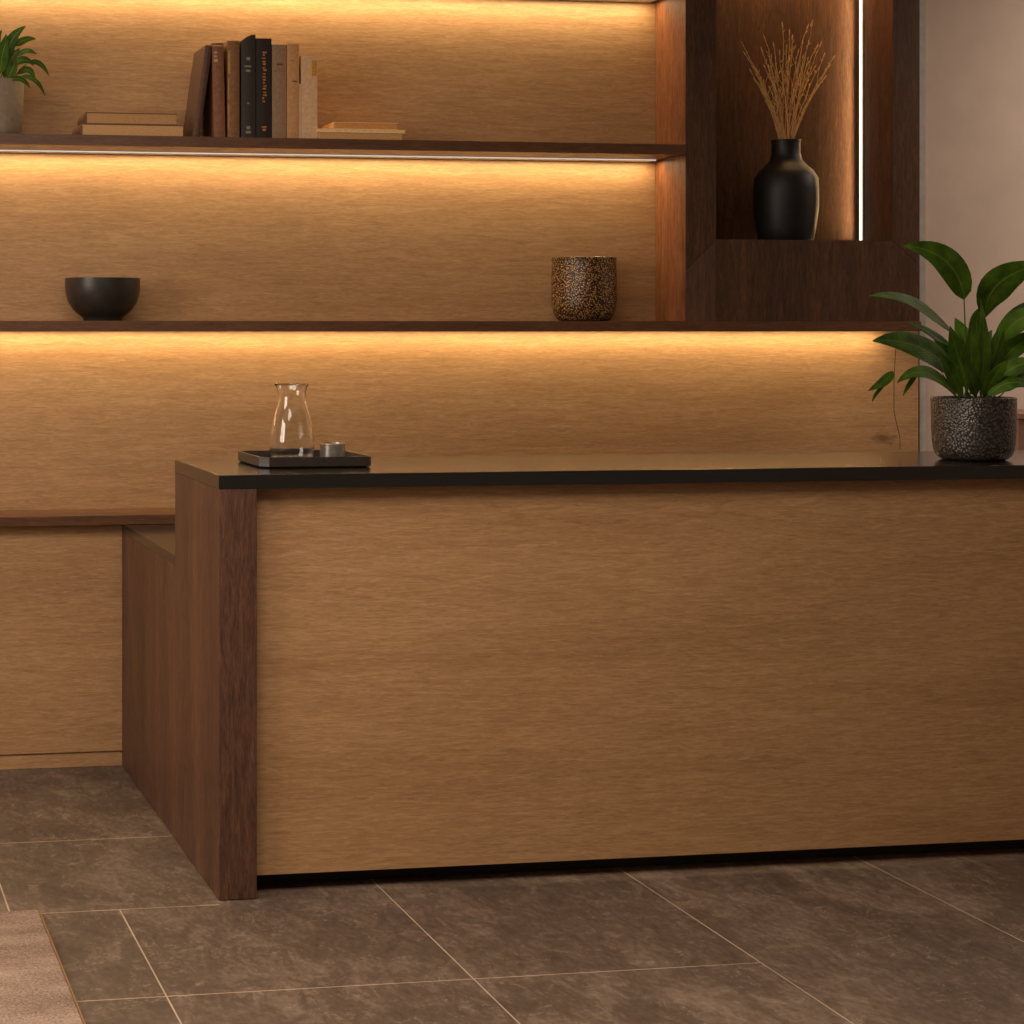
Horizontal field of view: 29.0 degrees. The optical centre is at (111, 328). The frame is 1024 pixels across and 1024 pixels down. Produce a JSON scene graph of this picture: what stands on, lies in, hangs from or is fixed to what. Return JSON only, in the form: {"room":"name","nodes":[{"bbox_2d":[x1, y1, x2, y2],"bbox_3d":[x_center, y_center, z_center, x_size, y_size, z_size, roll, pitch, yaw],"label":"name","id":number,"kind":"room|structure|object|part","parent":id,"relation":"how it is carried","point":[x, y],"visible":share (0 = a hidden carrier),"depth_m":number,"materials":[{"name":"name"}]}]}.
{"room":"reception area","nodes":[
{"label":"reception area","id":0,"kind":"room"},
{"bbox_2d":[0,765,1023,1023],"bbox_3d":[1.211,1.435,1.917,11.000,0.050,9.400,0,0,-9],"label":"floor","id":1,"kind":"structure","parent":0,"point":[138,934],"depth_m":4.43,"materials":[{"name":"tile"}]},
{"bbox_2d":[0,910,85,1023],"bbox_3d":[-1.076,1.403,3.091,2.258,0.012,2.645,0,0,-9],"label":"rug","id":2,"kind":"object","parent":1,"relation":"on","point":[35,987],"visible":1,"depth_m":4.10,"materials":[{"name":"beige carpet"}]},
{"bbox_2d":[0,508,174,769],"bbox_3d":[0.314,1.002,6.224,5.000,0.815,0.220,0,0,-9],"label":"base cabinet","id":3,"kind":"object","parent":1,"relation":"on","point":[61,569],"visible":0.02,"depth_m":6.09,"materials":[{"name":"brown wood"}]},
{"bbox_3d":[0.310,0.993,6.253,5.000,0.734,0.159,0,0,-9],"label":"panel","id":4,"kind":"part","parent":3,"relation":"part of","materials":[{"name":"brown wood"}]},
{"bbox_2d":[122,450,1023,899],"bbox_3d":[1.557,0.884,5.630,2.856,1.049,1.464,0,0,-9],"label":"reception desk","id":5,"kind":"object","parent":1,"relation":"on","point":[392,667],"visible":1,"depth_m":4.90,"materials":[{"name":"brown laminate"}]},
{"bbox_2d":[122,524,174,564],"bbox_3d":[0.446,0.639,5.738,0.695,0.028,0.898,0,0,-9],"label":"countertop","id":6,"kind":"structure","parent":5,"relation":"on","point":[159,538],"depth_m":5.76,"materials":[{"name":"brown laminate"}]},
{"bbox_3d":[0.123,1.031,5.686,0.039,0.754,0.897,0,0,-9],"label":"panel","id":7,"kind":"part","parent":5,"relation":"part of","materials":[{"name":"brown wood"}]},
{"bbox_3d":[0.266,0.902,4.968,0.095,1.012,0.565,0,0,-9],"label":"panel","id":8,"kind":"part","parent":5,"relation":"part of","materials":[{"name":"brown wood"}]},
{"bbox_2d":[238,450,370,467],"bbox_3d":[0.507,0.345,5.063,0.296,0.028,0.285,0,0,-9],"label":"tray","id":9,"kind":"object","parent":5,"relation":"on","point":[259,458],"visible":0.86,"depth_m":4.93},
{"bbox_2d":[269,383,314,456],"bbox_3d":[0.476,0.248,5.025,0.119,0.208,0.119,0,0,-9],"label":"carafe","id":10,"kind":"object","parent":9,"relation":"on","point":[291,434],"visible":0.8,"depth_m":4.99,"materials":[{"name":"clear glass"}]},
{"bbox_2d":[320,442,344,456],"bbox_3d":[0.585,0.327,5.042,0.068,0.050,0.068,0,0,-9],"label":"cup","id":11,"kind":"object","parent":9,"relation":"on","point":[327,449],"visible":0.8,"depth_m":5.01,"materials":[{"name":"silver metal"}]},
{"bbox_2d":[175,450,1023,489],"bbox_3d":[1.628,0.378,5.187,2.856,0.036,0.566,0,0,-9],"label":"countertop","id":12,"kind":"structure","parent":5,"relation":"on","point":[219,474],"depth_m":4.94,"materials":[{"name":"black stone"}]},
{"bbox_2d":[868,241,1023,460],"bbox_3d":[2.305,0.060,5.248,0.651,0.598,0.314,0,0,-9],"label":"potted plant","id":13,"kind":"object","parent":5,"relation":"on","point":[964,426],"visible":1,"depth_m":5.17,"materials":[{"name":"green plant"}]},
{"bbox_3d":[2.341,0.060,5.209,0.030,0.287,0.025,0,0,-9],"label":"stem","id":14,"kind":"part","parent":13,"relation":"part of","materials":[{"name":"green plant"}]},
{"bbox_3d":[2.378,0.274,5.245,0.219,0.172,0.219,0,0,-9],"label":"pot","id":15,"kind":"part","parent":13,"relation":"part of","materials":[{"name":"ceramic"}]},
{"bbox_2d":[1015,409,1023,449],"bbox_3d":[3.682,0.849,6.754,1.204,1.120,0.285,0,0,-9],"label":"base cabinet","id":16,"kind":"object","parent":1,"relation":"on","point":[1019,445],"visible":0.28,"depth_m":6.53,"materials":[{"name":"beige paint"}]},
{"bbox_2d":[926,0,1023,450],"bbox_3d":[0.476,-0.065,6.478,11.000,2.950,0.160,0,0,-9],"label":"wall","id":17,"kind":"structure","parent":0,"point":[975,48],"depth_m":6.82,"materials":[{"name":"paint"}]},
{"bbox_2d":[0,0,919,509],"bbox_3d":[0.346,-0.030,6.357,5.104,2.840,0.033,0,0,-9],"label":"wall panel","id":18,"kind":"object","parent":17,"relation":"attached to","point":[89,420],"visible":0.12,"depth_m":6.43,"materials":[{"name":"brown wood"}]},
{"bbox_2d":[0,133,685,161],"bbox_3d":[-0.126,-0.597,6.145,4.105,0.040,0.234,0,0,-9],"label":"wall shelf","id":19,"kind":"object","parent":18,"relation":"attached to","point":[9,142],"visible":1,"depth_m":6.23,"materials":[{"name":"brown wood"}]},
{"bbox_2d":[0,26,48,133],"bbox_3d":[-0.371,-0.793,6.108,0.324,0.350,0.205,0,0,-9],"label":"potted plant","id":20,"kind":"object","parent":19,"relation":"on","point":[11,87],"visible":0.99,"depth_m":6.04,"materials":[{"name":"green plant"}]},
{"bbox_3d":[-0.386,-0.707,6.106,0.204,0.178,0.204,0,0,-9],"label":"pot","id":21,"kind":"part","parent":20,"relation":"part of","materials":[{"name":"beige ceramic"}]},
{"bbox_2d":[72,124,183,135],"bbox_3d":[0.051,-0.636,6.171,0.340,0.038,0.170,0,0,-9],"label":"book","id":22,"kind":"object","parent":19,"relation":"on","point":[82,129],"visible":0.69,"depth_m":6.09,"materials":[{"name":"paper"}]},
{"bbox_2d":[77,112,176,125],"bbox_3d":[0.048,-0.674,6.168,0.302,0.037,0.155,0,0,-9],"label":"book","id":23,"kind":"object","parent":22,"relation":"on","point":[87,117],"visible":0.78,"depth_m":6.09,"materials":[{"name":"paper"}]},
{"bbox_2d":[183,45,211,136],"bbox_3d":[0.278,-0.768,6.229,0.065,0.300,0.188,0,0,-9],"label":"book","id":24,"kind":"object","parent":19,"relation":"on","point":[201,59],"visible":0.86,"depth_m":6.16,"materials":[{"name":"paper"}]},
{"bbox_2d":[203,43,224,136],"bbox_3d":[0.333,-0.771,6.225,0.038,0.307,0.164,-1,0,-9],"label":"book","id":25,"kind":"object","parent":19,"relation":"on","point":[214,104],"visible":0.9,"depth_m":6.15,"materials":[{"name":"paper"}]},
{"bbox_2d":[223,41,238,136],"bbox_3d":[0.381,-0.776,6.233,0.039,0.316,0.163,0,0,-9],"label":"book","id":26,"kind":"object","parent":19,"relation":"on","point":[230,48],"visible":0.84,"depth_m":6.15,"materials":[{"name":"paper"}]},
{"bbox_2d":[239,35,255,136],"bbox_3d":[0.429,-0.787,6.245,0.047,0.338,0.174,0,0,-9],"label":"book","id":27,"kind":"object","parent":19,"relation":"on","point":[247,46],"visible":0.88,"depth_m":6.16,"materials":[{"name":"paper"}]},
{"bbox_2d":[256,38,271,137],"bbox_3d":[0.480,-0.781,6.257,0.051,0.326,0.178,0,0,-9],"label":"book","id":28,"kind":"object","parent":19,"relation":"on","point":[263,45],"visible":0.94,"depth_m":6.17,"materials":[{"name":"paper"}]},
{"bbox_2d":[272,44,285,137],"bbox_3d":[0.531,-0.771,6.260,0.048,0.307,0.168,0,0,-9],"label":"book","id":29,"kind":"object","parent":19,"relation":"on","point":[278,51],"visible":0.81,"depth_m":6.18,"materials":[{"name":"paper"}]},
{"bbox_2d":[285,44,298,137],"bbox_3d":[0.577,-0.773,6.268,0.041,0.311,0.168,0,0,-9],"label":"book","id":30,"kind":"object","parent":19,"relation":"on","point":[292,50],"visible":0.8,"depth_m":6.19,"materials":[{"name":"paper"}]},
{"bbox_2d":[299,84,300,137],"bbox_3d":[0.602,-0.708,6.260,0.005,0.181,0.140,0,0,-9],"label":"book","id":31,"kind":"object","parent":19,"relation":"on","point":[299,84],"visible":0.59,"depth_m":6.19,"materials":[{"name":"paper"}]},
{"bbox_2d":[299,56,316,137],"bbox_3d":[0.632,-0.754,6.270,0.054,0.273,0.151,0,0,-9],"label":"book","id":32,"kind":"object","parent":19,"relation":"on","point":[307,64],"visible":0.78,"depth_m":6.20,"materials":[{"name":"paper"}]},
{"bbox_2d":[0,150,655,160],"bbox_3d":[-0.146,-0.580,6.202,4.083,0.004,0.002,0,0,-9],"label":"diffuser","id":33,"kind":"object","parent":19,"relation":"attached to","point":[47,151],"depth_m":6.35,"materials":[{"name":"white plastic"}]},
{"bbox_2d":[317,132,402,139],"bbox_3d":[0.801,-0.629,6.287,0.285,0.023,0.160,0,0,-9],"label":"book","id":34,"kind":"object","parent":19,"relation":"on","point":[321,135],"visible":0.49,"depth_m":6.21,"materials":[{"name":"paper"}]},
{"bbox_2d":[316,128,405,133],"bbox_3d":[0.804,-0.647,6.285,0.297,0.012,0.165,0,0,-9],"label":"book","id":35,"kind":"object","parent":34,"relation":"on","point":[318,130],"visible":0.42,"depth_m":6.20,"materials":[{"name":"paper"}]},
{"bbox_2d":[322,122,397,129],"bbox_3d":[0.819,-0.665,6.290,0.220,0.024,0.140,0,0,-9],"label":"book","id":36,"kind":"object","parent":35,"relation":"on","point":[334,125],"visible":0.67,"depth_m":6.22,"materials":[{"name":"paper"}]},
{"bbox_2d":[0,321,920,331],"bbox_3d":[0.297,-0.009,6.213,4.962,0.034,0.234,0,0,-9],"label":"wall shelf","id":37,"kind":"object","parent":18,"relation":"attached to","point":[5,326],"visible":1,"depth_m":6.22,"materials":[{"name":"brown wood"}]},
{"bbox_2d":[65,277,139,320],"bbox_3d":[-0.031,-0.096,6.168,0.244,0.139,0.244,0,0,-9],"label":"bowl","id":38,"kind":"object","parent":37,"relation":"on","point":[91,298],"visible":1,"depth_m":6.08,"materials":[{"name":"black ceramic"}]},
{"bbox_2d":[551,257,616,320],"bbox_3d":[1.597,-0.134,6.426,0.219,0.215,0.217,0,0,-9],"label":"ceramic jar","id":39,"kind":"object","parent":37,"relation":"on","point":[582,288],"visible":0.95,"depth_m":6.33,"materials":[{"name":"ceramic"}]},
{"bbox_2d":[655,0,918,320],"bbox_3d":[2.319,-0.738,6.538,0.847,1.424,0.232,0,0,-9],"label":"cabinet","id":40,"kind":"object","parent":37,"relation":"on","point":[858,132],"visible":0.9,"depth_m":6.49,"materials":[{"name":"brown wood"}]},
{"bbox_3d":[1.912,-0.738,6.476,0.022,1.424,0.226,0,0,-9],"label":"panel","id":41,"kind":"part","parent":40,"relation":"part of","materials":[{"name":"brown wood"}]},
{"bbox_2d":[753,139,818,239],"bbox_3d":[2.318,-0.476,6.534,0.214,0.348,0.214,0,0,-9],"label":"vase","id":42,"kind":"object","parent":40,"relation":"on","point":[786,189],"visible":0.95,"depth_m":6.46,"materials":[{"name":"black ceramic"}]},
{"bbox_2d":[741,19,834,138],"bbox_3d":[2.327,-0.701,6.532,0.397,0.720,0.133,0,0,-16],"label":"bouquet","id":43,"kind":"object","parent":42,"relation":"in","point":[781,130],"visible":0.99,"depth_m":6.52,"materials":[{"name":"plant"}]},
{"bbox_3d":[2.390,-0.164,6.435,0.739,0.274,0.006,0,0,-9],"label":"rail","id":44,"kind":"part","parent":40,"relation":"part of","materials":[{"name":"brown wood"}]},
{"bbox_2d":[859,0,861,239],"bbox_3d":[2.625,-0.866,6.663,0.006,1.125,0.008,0,0,-9],"label":"diffuser","id":45,"kind":"object","parent":40,"relation":"attached to","point":[860,1],"depth_m":6.66,"materials":[{"name":"white plastic"}]},
{"bbox_2d":[567,0,657,2],"bbox_3d":[-0.126,-1.149,6.145,4.105,0.040,0.234,0,0,-9],"label":"wall shelf","id":46,"kind":"object","parent":18,"relation":"attached to","point":[636,1],"visible":1,"depth_m":6.53,"materials":[{"name":"brown wood"}]},
{"bbox_2d":[920,0,925,450],"bbox_3d":[2.879,-0.065,6.771,0.030,2.950,0.025,0,0,-9],"label":"trim","id":47,"kind":"structure","parent":17,"relation":"attached to","point":[922,2],"depth_m":6.76,"materials":[{"name":"brown wood"}]}
]}

